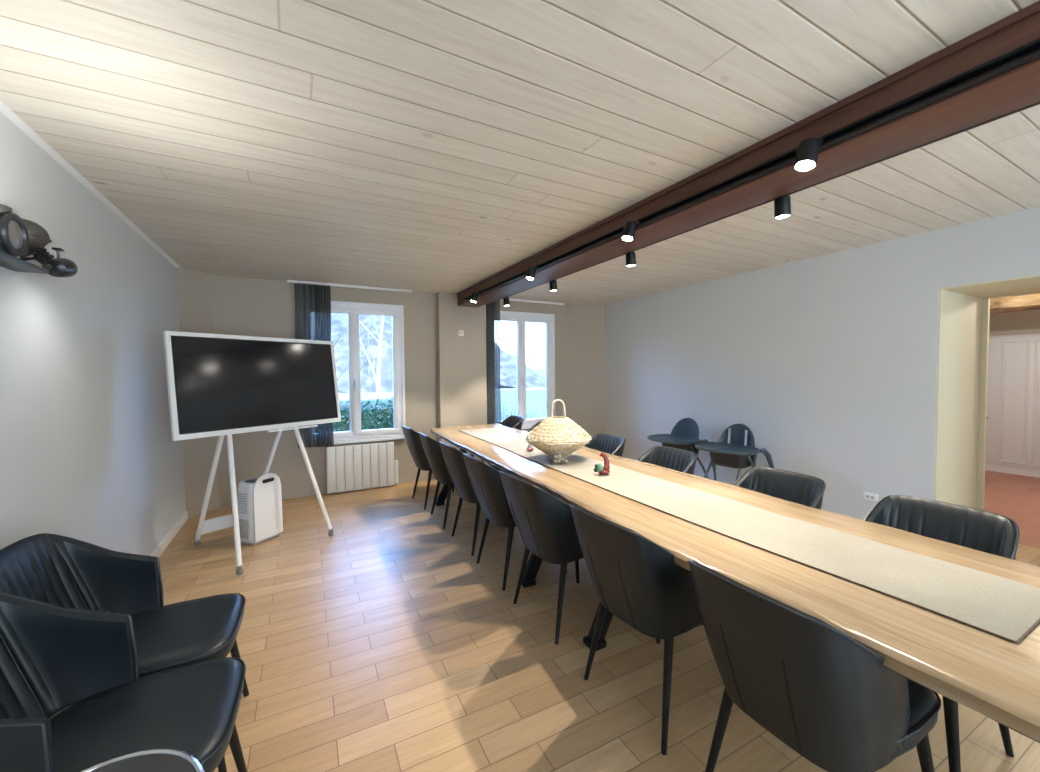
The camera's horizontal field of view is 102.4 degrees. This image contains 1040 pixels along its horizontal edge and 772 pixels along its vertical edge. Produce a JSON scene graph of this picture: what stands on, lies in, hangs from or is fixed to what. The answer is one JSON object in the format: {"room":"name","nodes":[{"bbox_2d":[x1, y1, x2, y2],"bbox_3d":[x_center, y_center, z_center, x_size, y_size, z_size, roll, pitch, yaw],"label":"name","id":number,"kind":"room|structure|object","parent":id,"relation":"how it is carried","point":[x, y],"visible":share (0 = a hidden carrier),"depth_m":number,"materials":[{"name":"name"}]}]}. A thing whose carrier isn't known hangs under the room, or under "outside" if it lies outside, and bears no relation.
{"room":"meeting room","nodes":[
{"label":"meeting room","id":0,"kind":"room"},
{"bbox_2d":[0,112,185,555],"bbox_3d":[-1.704,0.175,0.862,0.200,2.500,7.320,-1,2,-28],"label":"wall","id":1,"kind":"structure","parent":0,"point":[88,452],"depth_m":2.23,"materials":[{"name":"white paint"}]},
{"bbox_2d":[0,204,77,277],"bbox_3d":[-1.957,-0.558,1.669,0.148,0.186,0.561,-1,2,-28],"label":"wall lamp","id":2,"kind":"object","parent":1,"relation":"attached to","point":[19,237],"visible":1,"depth_m":1.61,"materials":[{"name":"grey metal"}]},
{"bbox_2d":[0,100,179,267],"bbox_3d":[-1.661,-1.068,0.957,0.022,0.022,7.110,-1,2,-28],"label":"trim","id":3,"kind":"structure","parent":1,"relation":"attached to","point":[4,109],"depth_m":2.13,"materials":[{"name":"white paint"}]},
{"bbox_2d":[150,511,187,556],"bbox_3d":[-1.647,1.377,1.039,0.014,0.085,7.115,-1,2,-28],"label":"baseboard","id":4,"kind":"structure","parent":1,"relation":"attached to","point":[164,543],"depth_m":3.60,"materials":[{"name":"white paint"}]},
{"bbox_2d":[178,267,219,509],"bbox_3d":[-3.439,0.073,4.356,0.440,2.500,0.480,-1,2,-28],"label":"wall","id":5,"kind":"structure","parent":0,"point":[195,288],"depth_m":4.29,"materials":[{"name":"beige paint"}]},
{"bbox_2d":[213,275,569,498],"bbox_3d":[-1.284,0.012,5.667,4.600,2.500,0.200,-1,2,-28],"label":"wall","id":6,"kind":"structure","parent":0,"point":[242,306],"depth_m":4.97,"materials":[{"name":"beige paint"}]},
{"bbox_2d":[186,473,434,518],"bbox_3d":[-2.292,1.250,5.027,2.681,0.085,0.264,-2,2,-34],"label":"baseboard","id":7,"kind":"structure","parent":6,"relation":"attached to","point":[196,511],"depth_m":4.86,"materials":[{"name":"beige wood"}]},
{"bbox_2d":[326,442,398,493],"bbox_3d":[-1.938,0.993,5.170,0.835,0.558,0.107,-1,2,-28],"label":"radiator","id":8,"kind":"object","parent":6,"relation":"attached to","point":[373,465],"visible":1,"depth_m":5.11,"materials":[{"name":"white metal"}]},
{"bbox_2d":[331,301,405,444],"bbox_3d":[-2.036,-0.165,5.146,1.210,1.720,0.150,-1,2,-28],"label":"window","id":9,"kind":"structure","parent":6,"relation":"in","point":[353,310],"depth_m":5.19,"materials":[{"name":"white plastic"}]},
{"bbox_2d":[500,311,554,428],"bbox_3d":[0.022,-0.227,6.247,1.160,1.740,0.150,-1,2,-28],"label":"window","id":10,"kind":"structure","parent":6,"relation":"in","point":[520,318],"depth_m":6.28,"materials":[{"name":"white plastic"}]},
{"bbox_2d":[436,292,486,462],"bbox_3d":[-0.794,0.006,5.737,0.670,2.500,0.140,-1,2,-28],"label":"wall pier","id":11,"kind":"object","parent":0,"point":[461,360],"visible":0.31,"depth_m":5.64,"materials":[{"name":"beige paint"}]},
{"bbox_2d":[458,330,463,335],"bbox_3d":[-0.793,-0.711,5.626,0.080,0.080,0.019,-1,2,-28],"label":"thermostat","id":12,"kind":"object","parent":11,"relation":"attached to","point":[460,332],"visible":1,"depth_m":5.62,"materials":[{"name":"white plastic"}]},
{"bbox_2d":[0,0,1039,304],"bbox_3d":[0.542,-1.218,2.354,5.630,0.150,7.900,-1,2,-28],"label":"ceiling","id":13,"kind":"structure","parent":0,"point":[424,146],"depth_m":1.77,"materials":[{"name":"white wood"}]},
{"bbox_2d":[287,280,411,292],"bbox_3d":[-2.003,-1.196,5.035,1.400,0.028,0.045,-1,2,-28],"label":"rail","id":14,"kind":"object","parent":13,"relation":"attached to","point":[288,281],"visible":1,"depth_m":4.99,"materials":[{"name":"white metal"}]},
{"bbox_2d":[294,283,333,447],"bbox_3d":[-2.385,-0.227,4.844,0.384,1.880,0.090,-1,2,-28],"label":"curtain","id":15,"kind":"object","parent":14,"relation":"hanging from","point":[312,302],"visible":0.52,"depth_m":4.84,"materials":[{"name":"grey fabric"}]},
{"bbox_2d":[501,299,563,304],"bbox_3d":[0.091,-1.250,6.154,1.330,0.028,0.045,-1,2,-28],"label":"rail","id":16,"kind":"object","parent":13,"relation":"attached to","point":[518,300],"visible":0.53,"depth_m":6.21,"materials":[{"name":"white metal"}]},
{"bbox_2d":[486,300,500,467],"bbox_3d":[-0.377,-0.012,5.943,0.232,2.415,0.060,-1,2,-28],"label":"curtain","id":17,"kind":"object","parent":16,"relation":"hanging from","point":[493,309],"visible":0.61,"depth_m":5.93,"materials":[{"name":"grey fabric"}]},
{"bbox_2d":[456,1,1039,306],"bbox_3d":[0.996,-1.065,2.463,0.303,0.169,7.255,-1,2,-28],"label":"ceiling beam","id":18,"kind":"structure","parent":13,"relation":"attached to","point":[1018,88],"depth_m":1.71,"materials":[{"name":"brown wood"}]},
{"bbox_2d":[463,38,1039,301],"bbox_3d":[0.912,-1.001,2.286,0.041,0.045,6.820,-1,2,-28],"label":"track","id":19,"kind":"object","parent":18,"relation":"attached to","point":[1030,52],"visible":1,"depth_m":1.59,"materials":[{"name":"black metal"}]},
{"bbox_2d":[470,292,479,302],"bbox_3d":[-0.527,-1.025,4.835,0.112,0.127,0.108,-1,2,-28],"label":"spotlight","id":20,"kind":"object","parent":19,"relation":"attached to","point":[474,297],"visible":1,"depth_m":4.79,"materials":[{"name":"black metal"}]},
{"bbox_2d":[526,265,538,279],"bbox_3d":[0.096,-0.992,3.672,0.112,0.127,0.108,-1,2,-28],"label":"spotlight","id":21,"kind":"object","parent":19,"relation":"attached to","point":[531,271],"visible":1,"depth_m":3.63,"materials":[{"name":"black metal"}]},
{"bbox_2d":[621,220,639,241],"bbox_3d":[0.672,-0.961,2.597,0.112,0.127,0.108,-1,2,-28],"label":"spotlight","id":22,"kind":"object","parent":19,"relation":"attached to","point":[628,233],"visible":1,"depth_m":2.55,"materials":[{"name":"black metal"}]},
{"bbox_2d":[794,137,823,171],"bbox_3d":[1.153,-0.934,1.698,0.112,0.127,0.108,-1,2,-28],"label":"spotlight","id":23,"kind":"object","parent":19,"relation":"attached to","point":[807,151],"visible":1,"depth_m":1.66,"materials":[{"name":"black metal"}]},
{"bbox_2d":[488,101,1039,303],"bbox_3d":[1.204,-1.008,2.442,0.041,0.045,6.820,-1,2,-28],"label":"track","id":24,"kind":"object","parent":18,"relation":"attached to","point":[1036,103],"visible":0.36,"depth_m":1.94,"materials":[{"name":"black metal"}]},
{"bbox_2d":[503,297,509,305],"bbox_3d":[-0.177,-1.040,5.136,0.088,0.122,0.108,-1,2,-28],"label":"spotlight","id":25,"kind":"object","parent":24,"relation":"attached to","point":[506,302],"visible":0.78,"depth_m":5.09,"materials":[{"name":"black metal"}]},
{"bbox_2d":[549,280,556,290],"bbox_3d":[0.323,-1.013,4.202,0.088,0.122,0.108,-1,2,-28],"label":"spotlight","id":26,"kind":"object","parent":24,"relation":"attached to","point":[553,284],"visible":0.74,"depth_m":4.16,"materials":[{"name":"black metal"}]},
{"bbox_2d":[625,252,635,266],"bbox_3d":[0.842,-0.985,3.232,0.088,0.122,0.108,-1,2,-28],"label":"spotlight","id":27,"kind":"object","parent":24,"relation":"attached to","point":[630,257],"visible":0.68,"depth_m":3.19,"materials":[{"name":"black metal"}]},
{"bbox_2d":[774,195,790,218],"bbox_3d":[1.380,-0.956,2.228,0.088,0.122,0.108,-1,2,-28],"label":"spotlight","id":28,"kind":"object","parent":24,"relation":"attached to","point":[782,206],"visible":0.67,"depth_m":2.19,"materials":[{"name":"black metal"}]},
{"bbox_2d":[569,304,604,436],"bbox_3d":[1.114,-0.044,6.791,0.690,2.500,0.480,-1,2,-28],"label":"wall","id":29,"kind":"structure","parent":0,"point":[586,322],"depth_m":6.65,"materials":[{"name":"beige paint"}]},
{"bbox_2d":[159,470,1039,771],"bbox_3d":[2.533,1.365,3.495,10.100,0.120,7.900,-1,2,-28],"label":"floor","id":30,"kind":"structure","parent":0,"point":[380,643],"depth_m":2.09,"materials":[{"name":"brown wood"}]},
{"bbox_2d":[0,593,246,771],"bbox_3d":[-1.142,0.980,1.112,0.671,0.865,0.474,-1,2,-25],"label":"dining chair","id":31,"kind":"object","parent":30,"relation":"on","point":[74,698],"visible":0.98,"depth_m":1.19,"materials":[{"name":"black leather"}]},
{"bbox_2d":[0,533,248,771],"bbox_3d":[-1.415,0.968,1.527,0.671,0.865,0.474,-1,2,-25],"label":"dining chair","id":32,"kind":"object","parent":30,"relation":"on","point":[54,569],"visible":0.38,"depth_m":1.58,"materials":[{"name":"black leather"}]},
{"bbox_2d":[80,749,203,771],"bbox_3d":[-0.655,1.047,0.627,0.314,0.757,0.314,-1,2,-28],"label":"stool","id":33,"kind":"object","parent":30,"relation":"on","point":[152,760],"visible":1,"depth_m":0.74,"materials":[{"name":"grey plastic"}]},
{"bbox_2d":[163,331,340,574],"bbox_3d":[-2.094,0.469,3.465,1.179,1.746,0.972,-1,2,-28],"label":"stand","id":34,"kind":"object","parent":30,"relation":"on","point":[220,385],"visible":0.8,"depth_m":3.31,"materials":[{"name":"white painted metal"},{"name":"dark glass"}]},
{"bbox_2d":[267,425,317,432],"bbox_3d":[-1.922,0.360,3.545,0.036,0.020,0.420,1,2,32],"label":"tray","id":35,"kind":"object","parent":34,"relation":"on","point":[295,427],"depth_m":3.50,"materials":[{"name":"white metal"}]},
{"bbox_2d":[237,473,282,544],"bbox_3d":[-2.275,1.047,3.646,0.247,0.580,0.277,0,2,22],"label":"dehumidifier","id":36,"kind":"object","parent":30,"relation":"on","point":[259,501],"visible":0.93,"depth_m":3.55,"materials":[{"name":"white plastic"}]},
{"bbox_2d":[244,477,258,482],"bbox_3d":[-2.286,0.813,3.645,0.126,0.013,0.176,0,2,22],"label":"grille","id":37,"kind":"object","parent":36,"relation":"attached to","point":[253,480],"depth_m":3.58,"materials":[{"name":"grey plastic"}]},
{"bbox_2d":[401,425,453,509],"bbox_3d":[-0.960,0.860,4.683,0.671,0.865,0.474,-2,2,-30],"label":"dining chair","id":38,"kind":"object","parent":30,"relation":"on","point":[412,438],"visible":0.6,"depth_m":4.44,"materials":[{"name":"black leather"}]},
{"bbox_2d":[418,432,476,528],"bbox_3d":[-0.637,0.876,4.123,0.671,0.865,0.474,-1,2,-26],"label":"dining chair","id":39,"kind":"object","parent":30,"relation":"on","point":[432,449],"visible":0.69,"depth_m":3.88,"materials":[{"name":"black leather"}]},
{"bbox_2d":[439,441,494,555],"bbox_3d":[-0.325,0.892,3.561,0.671,0.865,0.474,-2,2,-29],"label":"dining chair","id":40,"kind":"object","parent":30,"relation":"on","point":[454,460],"visible":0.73,"depth_m":3.33,"materials":[{"name":"black leather"}]},
{"bbox_2d":[470,415,523,461],"bbox_3d":[-0.305,0.833,5.350,0.671,0.865,0.474,-1,2,-26],"label":"dining chair","id":41,"kind":"object","parent":30,"relation":"on","point":[513,421],"visible":0.27,"depth_m":5.49,"materials":[{"name":"black leather"}]},
{"bbox_2d":[462,453,566,590],"bbox_3d":[-0.054,0.908,3.033,0.671,0.865,0.474,-1,2,-28],"label":"dining chair","id":42,"kind":"object","parent":30,"relation":"on","point":[486,481],"visible":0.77,"depth_m":2.79,"materials":[{"name":"black leather"}]},
{"bbox_2d":[496,421,542,468],"bbox_3d":[0.062,0.853,4.665,0.671,0.865,0.474,-1,2,-28],"label":"dining chair","id":43,"kind":"object","parent":30,"relation":"on","point":[539,422],"visible":0.06,"depth_m":4.92,"materials":[{"name":"black leather"}]},
{"bbox_2d":[499,471,583,644],"bbox_3d":[0.238,0.923,2.489,0.671,0.865,0.474,-2,2,-30],"label":"dining chair","id":44,"kind":"object","parent":30,"relation":"on","point":[545,525],"visible":0.87,"depth_m":2.25,"materials":[{"name":"black leather"}]},
{"bbox_2d":[584,433,625,456],"bbox_3d":[0.559,0.882,3.650,0.671,0.865,0.474,-1,2,-28],"label":"dining chair","id":45,"kind":"object","parent":30,"relation":"on","point":[606,443],"visible":0.24,"depth_m":3.78,"materials":[{"name":"black leather"}]},
{"bbox_2d":[569,505,702,754],"bbox_3d":[0.581,0.942,1.849,0.671,0.865,0.474,-2,2,-31],"label":"dining chair","id":46,"kind":"object","parent":30,"relation":"on","point":[635,579],"visible":0.91,"depth_m":1.62,"materials":[{"name":"black leather"}]},
{"bbox_2d":[637,446,696,474],"bbox_3d":[0.883,0.903,2.962,0.671,0.865,0.474,-1,2,-28],"label":"dining chair","id":47,"kind":"object","parent":30,"relation":"on","point":[681,460],"visible":0.31,"depth_m":3.09,"materials":[{"name":"black leather"}]},
{"bbox_2d":[647,418,708,478],"bbox_3d":[1.854,0.823,4.915,0.626,0.870,0.636,-2,2,-34],"label":"high chair","id":48,"kind":"object","parent":30,"relation":"on","point":[684,435],"visible":0.56,"depth_m":4.89,"materials":[{"name":"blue plastic"}]},
{"bbox_2d":[647,434,700,444],"bbox_3d":[1.784,0.618,4.861,0.460,0.035,0.590,-2,2,-34],"label":"tray","id":49,"kind":"object","parent":48,"relation":"on","point":[679,439],"depth_m":4.84,"materials":[{"name":"grey plastic"}]},
{"bbox_2d":[695,424,773,481],"bbox_3d":[2.172,0.840,4.322,0.626,0.870,0.636,-2,2,-38],"label":"high chair","id":50,"kind":"object","parent":30,"relation":"on","point":[735,448],"visible":0.84,"depth_m":4.29,"materials":[{"name":"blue plastic"}]},
{"bbox_2d":[695,442,759,454],"bbox_3d":[2.105,0.635,4.264,0.460,0.035,0.590,-2,2,-38],"label":"tray","id":51,"kind":"object","parent":50,"relation":"on","point":[747,448],"depth_m":4.24,"materials":[{"name":"grey plastic"}]},
{"bbox_2d":[431,424,1039,742],"bbox_3d":[0.495,0.959,2.943,1.131,0.760,5.370,-1,2,-28],"label":"dining table","id":52,"kind":"object","parent":30,"relation":"on","point":[995,677],"visible":0.69,"depth_m":1.38,"materials":[{"name":"brown wood"}]},
{"bbox_2d":[459,428,1039,642],"bbox_3d":[0.433,0.571,3.047,0.485,0.006,4.322,-1,2,-27],"label":"table runner","id":53,"kind":"object","parent":52,"relation":"on","point":[1005,608],"visible":0.94,"depth_m":1.55,"materials":[{"name":"beige fabric"}]},
{"bbox_2d":[526,442,533,450],"bbox_3d":[0.085,0.503,3.555,0.066,0.102,0.054,-1,2,-28],"label":"figurine","id":54,"kind":"object","parent":53,"relation":"on","point":[529,448],"visible":0.72,"depth_m":3.54,"materials":[{"name":"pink ceramic"}]},
{"bbox_2d":[525,399,591,459],"bbox_3d":[0.294,0.332,3.232,0.507,0.461,0.508,-1,2,-12],"label":"wicker basket","id":55,"kind":"object","parent":53,"relation":"on","point":[556,432],"visible":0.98,"depth_m":3.10,"materials":[{"name":"beige wicker"}]},
{"bbox_2d":[552,454,567,463],"bbox_3d":[0.287,0.534,3.075,0.123,0.063,0.067,-1,2,-28],"label":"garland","id":56,"kind":"object","parent":53,"relation":"on","point":[561,460],"visible":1,"depth_m":3.07,"materials":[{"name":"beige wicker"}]},
{"bbox_2d":[594,453,609,474],"bbox_3d":[0.534,0.505,2.729,0.108,0.145,0.064,-1,2,-3],"label":"figurine","id":57,"kind":"object","parent":53,"relation":"on","point":[601,468],"visible":1,"depth_m":2.71,"materials":[{"name":"red ceramic"}]},
{"bbox_2d":[733,467,825,508],"bbox_3d":[1.248,0.924,2.239,0.671,0.865,0.474,-1,2,-28],"label":"dining chair","id":58,"kind":"object","parent":30,"relation":"on","point":[807,490],"visible":0.25,"depth_m":2.35,"materials":[{"name":"black leather"}]},
{"bbox_2d":[687,560,940,771],"bbox_3d":[0.882,0.958,1.286,0.671,0.865,0.474,-1,2,-28],"label":"dining chair","id":59,"kind":"object","parent":30,"relation":"on","point":[831,699],"visible":0.97,"depth_m":1.07,"materials":[{"name":"black leather"}]},
{"bbox_2d":[864,495,1019,771],"bbox_3d":[1.550,0.941,1.652,0.671,0.865,0.474,-1,2,-28],"label":"dining chair","id":60,"kind":"object","parent":30,"relation":"on","point":[977,529],"visible":0.28,"depth_m":1.71,"materials":[{"name":"black leather"}]},
{"bbox_2d":[605,207,1039,519],"bbox_3d":[3.466,0.043,3.628,0.870,2.500,7.320,-1,2,-28],"label":"wall","id":61,"kind":"structure","parent":0,"point":[829,361],"depth_m":3.92,"materials":[{"name":"white paint"}]},
{"bbox_2d":[863,492,877,501],"bbox_3d":[3.008,0.953,3.591,0.013,0.070,0.100,-1,2,-28],"label":"wall socket","id":62,"kind":"object","parent":61,"relation":"attached to","point":[868,496],"visible":0.97,"depth_m":3.59,"materials":[{"name":"white plastic"}]},
{"bbox_2d":[934,275,1039,509],"bbox_3d":[3.857,0.286,2.908,0.860,2.055,1.170,-1,2,-28],"label":"trim","id":63,"kind":"structure","parent":61,"relation":"attached to","point":[959,307],"depth_m":3.36,"materials":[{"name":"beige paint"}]},
{"bbox_2d":[989,309,1039,335],"bbox_3d":[7.104,-0.097,5.164,0.200,2.620,5.600,-1,2,-28],"label":"wall","id":64,"kind":"structure","parent":0,"point":[1028,319],"depth_m":5.66,"materials":[{"name":"beige paint"}]},
{"bbox_2d":[985,333,1039,470],"bbox_3d":[6.653,0.204,5.708,0.092,1.810,0.670,-1,2,-28],"label":"wardrobe","id":65,"kind":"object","parent":64,"relation":"in","point":[1013,390],"depth_m":5.66,"materials":[{"name":"white paint"}]},
{"bbox_2d":[985,328,1039,477],"bbox_3d":[6.930,0.232,5.251,0.040,1.960,3.100,-1,2,-28],"label":"trim","id":66,"kind":"structure","parent":64,"relation":"attached to","point":[1025,472],"depth_m":5.67,"materials":[{"name":"white paint"}]},
{"bbox_3d":[5.517,-0.056,4.315,3.400,2.620,5.600,-1,2,-28],"label":"wall","id":67,"kind":"structure","parent":0,"visible":0},
{"bbox_2d":[990,293,1039,313],"bbox_3d":[6.000,-1.001,4.546,0.256,0.308,5.400,-1,2,-28],"label":"ceiling beam","id":68,"kind":"structure","parent":67,"relation":"attached to","point":[1031,301],"depth_m":4.85,"materials":[{"name":"brown wood"}]},
{"label":"outside","id":69,"kind":"structure","parent":0,"visible":0},
{"bbox_2d":[500,376,545,419],"bbox_3d":[-45.070,-1.854,126.590,280.000,0.100,254.250,-1,2,-28],"label":"field","id":70,"kind":"structure","parent":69,"point":[534,398],"depth_m":27.47,"materials":[{"name":"green plant"}]},
{"bbox_2d":[334,397,393,431],"bbox_3d":[-3.526,0.983,7.700,5.068,1.460,1.019,-1,2,-28],"label":"hedge","id":71,"kind":"object","parent":70,"relation":"on","point":[379,415],"visible":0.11,"depth_m":7.71,"materials":[{"name":"green plant"}]},
{"bbox_2d":[501,399,516,420],"bbox_3d":[-0.424,0.953,9.323,0.785,1.370,0.710,-1,2,-28],"label":"shrub","id":72,"kind":"object","parent":70,"relation":"on","point":[503,414],"visible":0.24,"depth_m":9.33,"materials":[{"name":"teal plant"}]},
{"bbox_2d":[513,406,538,418],"bbox_3d":[0.108,1.030,9.969,0.728,1.166,0.742,-1,2,-28],"label":"shrub","id":73,"kind":"object","parent":70,"relation":"on","point":[530,406],"visible":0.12,"depth_m":10.03,"materials":[{"name":"teal plant"}]},
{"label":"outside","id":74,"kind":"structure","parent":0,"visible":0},
{"bbox_2d":[338,388,544,392],"bbox_3d":[8.759,0.243,48.522,61.284,0.040,5.758,-1,2,-12],"label":"road","id":75,"kind":"structure","parent":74,"point":[501,389],"depth_m":45.62,"materials":[{"name":"grey asphalt"}]},
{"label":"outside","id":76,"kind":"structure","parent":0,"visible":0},
{"bbox_2d":[531,368,544,375],"bbox_3d":[-59.156,-8.459,195.026,320.000,8.986,60.000,-1,2,-28],"label":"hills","id":77,"kind":"structure","parent":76,"point":[539,371],"depth_m":218.40,"materials":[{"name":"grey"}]},
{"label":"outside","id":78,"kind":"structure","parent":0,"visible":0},
{"bbox_2d":[331,313,544,392],"bbox_3d":[-54.082,-7.730,41.148,123.800,19.149,38.952,-1,2,-28],"label":"slope","id":79,"kind":"structure","parent":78,"point":[508,375],"depth_m":48.35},
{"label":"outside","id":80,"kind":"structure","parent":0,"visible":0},
{"bbox_2d":[338,390,392,405],"bbox_3d":[-34.813,1.480,21.681,79.000,0.030,53.000,-1,2,-28],"label":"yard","id":81,"kind":"structure","parent":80,"point":[342,396],"depth_m":34.63,"materials":[{"name":"white snow"}]},
{"bbox_2d":[334,315,373,380],"bbox_3d":[-8.260,-3.825,19.456,2.751,10.370,5.456,0,2,16],"label":"bare tree","id":82,"kind":"object","parent":81,"relation":"on","point":[361,315],"visible":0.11,"depth_m":19.63,"materials":[{"name":"grey plant"}]},
{"bbox_2d":[340,314,385,399],"bbox_3d":[-5.280,-2.791,14.492,4.937,8.591,4.260,0,2,22],"label":"bare tree","id":83,"kind":"object","parent":81,"relation":"on","point":[379,348],"visible":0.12,"depth_m":14.59,"materials":[{"name":"grey wood"}]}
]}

